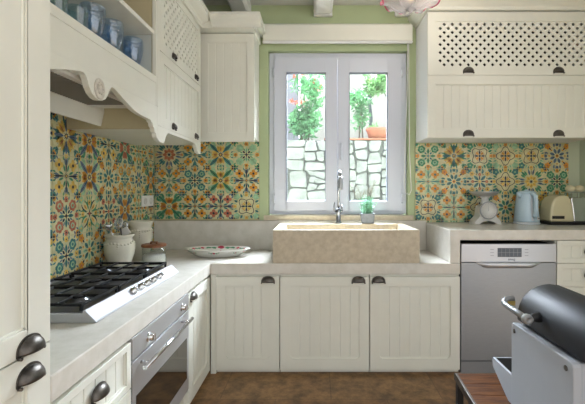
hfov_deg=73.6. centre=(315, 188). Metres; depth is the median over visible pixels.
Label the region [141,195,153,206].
wall socket
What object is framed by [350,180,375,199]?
bare shrub
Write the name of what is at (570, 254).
base cabinet
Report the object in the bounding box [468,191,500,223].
kitchen scale
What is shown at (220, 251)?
serving platter
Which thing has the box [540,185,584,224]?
toaster
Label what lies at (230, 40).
upper cabinet
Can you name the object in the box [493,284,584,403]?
gas barbecue
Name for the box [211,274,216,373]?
cabinet filler
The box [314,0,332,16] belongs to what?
ceiling beam
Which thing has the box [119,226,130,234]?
spatula
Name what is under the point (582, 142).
wall
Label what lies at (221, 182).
tile backsplash
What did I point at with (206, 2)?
ceiling
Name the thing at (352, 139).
coping
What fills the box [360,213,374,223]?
pot
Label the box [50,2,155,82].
shelf
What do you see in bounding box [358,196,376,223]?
potted plant
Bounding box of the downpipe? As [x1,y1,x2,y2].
[367,94,372,127]
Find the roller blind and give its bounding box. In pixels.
[262,24,412,194]
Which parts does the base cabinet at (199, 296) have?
handle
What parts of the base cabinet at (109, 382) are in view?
handle, drawer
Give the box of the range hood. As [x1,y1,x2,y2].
[50,69,125,106]
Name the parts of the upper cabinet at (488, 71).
handle, handle, cornice, lattice door, door, handle, handle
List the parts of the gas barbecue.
handle, knob, panel, lid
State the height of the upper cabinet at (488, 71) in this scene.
0.978 m
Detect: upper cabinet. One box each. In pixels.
[50,0,157,138]
[70,0,209,153]
[200,11,265,141]
[408,0,584,142]
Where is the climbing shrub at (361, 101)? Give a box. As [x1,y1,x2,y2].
[350,87,372,137]
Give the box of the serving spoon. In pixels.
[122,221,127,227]
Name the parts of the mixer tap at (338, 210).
spout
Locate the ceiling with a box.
[202,0,381,4]
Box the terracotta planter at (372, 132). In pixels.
[366,122,385,137]
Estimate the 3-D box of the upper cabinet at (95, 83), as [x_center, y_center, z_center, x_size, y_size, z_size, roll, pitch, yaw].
[-0.993,-0.727,1.481,0.531,0.954,0.982,0,0,0]
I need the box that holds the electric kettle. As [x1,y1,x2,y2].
[513,189,539,224]
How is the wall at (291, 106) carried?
on the ground
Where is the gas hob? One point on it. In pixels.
(89, 294)
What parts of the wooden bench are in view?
leg, metal trim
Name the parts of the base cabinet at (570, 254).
drawer, drawer, drawer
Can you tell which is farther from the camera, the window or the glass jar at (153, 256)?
the window
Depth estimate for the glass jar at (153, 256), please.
2.43 m
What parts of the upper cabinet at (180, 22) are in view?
handle, handle, scalloped rail, lattice door, door, cornice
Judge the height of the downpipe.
0.990 m
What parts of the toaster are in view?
name plate, rounded knob, rounded knob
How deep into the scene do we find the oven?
1.70 m
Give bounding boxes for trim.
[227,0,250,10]
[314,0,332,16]
[395,12,408,16]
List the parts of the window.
sash, sill, handle, sash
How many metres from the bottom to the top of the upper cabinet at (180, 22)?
0.966 m
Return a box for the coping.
[324,138,385,140]
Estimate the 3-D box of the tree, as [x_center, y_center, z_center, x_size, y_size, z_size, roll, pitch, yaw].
[0.970,-1.175,5.609,0.664,1.222,0.446,0,0,0]
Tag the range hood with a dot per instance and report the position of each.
(66, 86)
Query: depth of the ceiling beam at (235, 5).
2.87 m
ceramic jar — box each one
[103,233,134,266]
[127,220,153,260]
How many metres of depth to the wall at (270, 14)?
3.04 m
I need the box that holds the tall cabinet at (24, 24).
[0,0,49,403]
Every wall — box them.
[154,5,578,338]
[287,74,298,139]
[287,140,385,199]
[299,74,385,140]
[579,140,584,196]
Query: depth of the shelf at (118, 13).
1.75 m
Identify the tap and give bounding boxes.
[333,170,342,222]
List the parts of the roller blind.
pull cord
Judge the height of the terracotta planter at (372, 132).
0.216 m
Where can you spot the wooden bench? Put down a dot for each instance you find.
(476, 388)
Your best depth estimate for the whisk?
2.31 m
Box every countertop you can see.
[46,250,459,402]
[426,222,584,262]
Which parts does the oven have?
knob, control panel, knob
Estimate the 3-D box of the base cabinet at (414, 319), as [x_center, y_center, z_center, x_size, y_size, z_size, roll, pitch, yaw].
[0.627,0.860,2.712,0.570,0.628,0.536,0,0,0]
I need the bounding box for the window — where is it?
[264,53,413,219]
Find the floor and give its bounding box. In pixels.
[190,339,495,403]
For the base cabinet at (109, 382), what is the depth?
1.26 m
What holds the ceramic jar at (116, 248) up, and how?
on the countertop at (76, 349)
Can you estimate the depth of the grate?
1.71 m
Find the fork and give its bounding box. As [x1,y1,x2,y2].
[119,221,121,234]
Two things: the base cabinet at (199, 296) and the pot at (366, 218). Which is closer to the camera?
the base cabinet at (199, 296)
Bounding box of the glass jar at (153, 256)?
[141,241,166,261]
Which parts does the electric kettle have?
lid, handle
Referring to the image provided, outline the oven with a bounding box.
[126,293,193,403]
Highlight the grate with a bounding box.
[50,267,164,312]
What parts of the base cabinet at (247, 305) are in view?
handle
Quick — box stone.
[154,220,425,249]
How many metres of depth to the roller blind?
2.96 m
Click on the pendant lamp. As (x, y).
(402, 7)
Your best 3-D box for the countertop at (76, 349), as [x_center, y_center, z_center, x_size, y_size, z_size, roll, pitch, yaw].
[-0.173,0.509,2.010,2.172,0.070,2.049,0,0,0]
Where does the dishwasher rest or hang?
on the floor
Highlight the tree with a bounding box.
[362,74,385,97]
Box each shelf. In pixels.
[50,0,153,33]
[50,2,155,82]
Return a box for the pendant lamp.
[380,0,440,15]
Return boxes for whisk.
[114,218,122,234]
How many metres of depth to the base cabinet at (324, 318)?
2.48 m
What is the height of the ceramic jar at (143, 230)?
0.258 m
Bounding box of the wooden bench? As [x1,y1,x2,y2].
[454,373,510,403]
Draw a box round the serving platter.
[184,245,249,257]
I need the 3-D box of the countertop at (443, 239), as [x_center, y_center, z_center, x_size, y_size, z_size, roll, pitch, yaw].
[1.450,0.368,2.751,1.199,0.210,0.566,0,0,0]
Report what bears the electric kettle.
on the countertop at (443, 239)
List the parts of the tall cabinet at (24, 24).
door, handle, handle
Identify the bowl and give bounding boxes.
[101,224,112,229]
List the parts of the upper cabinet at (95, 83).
panel, frame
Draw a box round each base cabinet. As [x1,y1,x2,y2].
[50,343,130,403]
[184,277,209,403]
[216,274,279,371]
[280,274,368,371]
[369,274,459,371]
[538,240,584,294]
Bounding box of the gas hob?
[50,262,178,322]
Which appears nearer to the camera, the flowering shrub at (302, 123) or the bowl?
the bowl
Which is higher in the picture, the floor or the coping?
the coping
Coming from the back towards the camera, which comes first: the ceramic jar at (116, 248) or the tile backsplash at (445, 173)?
the tile backsplash at (445, 173)
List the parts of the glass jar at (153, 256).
lid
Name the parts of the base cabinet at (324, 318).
handle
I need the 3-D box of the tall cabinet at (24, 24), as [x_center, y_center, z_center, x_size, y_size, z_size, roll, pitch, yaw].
[-0.950,-0.066,0.566,0.617,2.480,0.832,0,0,0]
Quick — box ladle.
[101,224,113,234]
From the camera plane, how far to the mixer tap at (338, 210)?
2.94 m
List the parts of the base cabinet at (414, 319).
handle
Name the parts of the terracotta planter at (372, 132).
pot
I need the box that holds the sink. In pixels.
[273,223,419,262]
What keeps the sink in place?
in the countertop at (76, 349)
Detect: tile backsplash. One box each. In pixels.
[50,112,154,278]
[155,142,258,219]
[415,143,567,221]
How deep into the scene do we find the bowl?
2.23 m
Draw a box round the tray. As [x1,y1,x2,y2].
[493,357,511,403]
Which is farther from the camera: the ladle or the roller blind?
the roller blind
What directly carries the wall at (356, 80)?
on the ground
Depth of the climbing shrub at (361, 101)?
5.12 m
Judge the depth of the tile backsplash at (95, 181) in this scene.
2.15 m
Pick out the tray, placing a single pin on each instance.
(502, 366)
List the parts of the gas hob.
burner, burner, burner, burner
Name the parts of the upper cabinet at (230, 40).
door, cornice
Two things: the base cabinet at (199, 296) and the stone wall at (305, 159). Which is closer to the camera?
the base cabinet at (199, 296)
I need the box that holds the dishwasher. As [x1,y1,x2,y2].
[459,240,555,372]
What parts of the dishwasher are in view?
control panel, handle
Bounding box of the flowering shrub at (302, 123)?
[287,74,324,140]

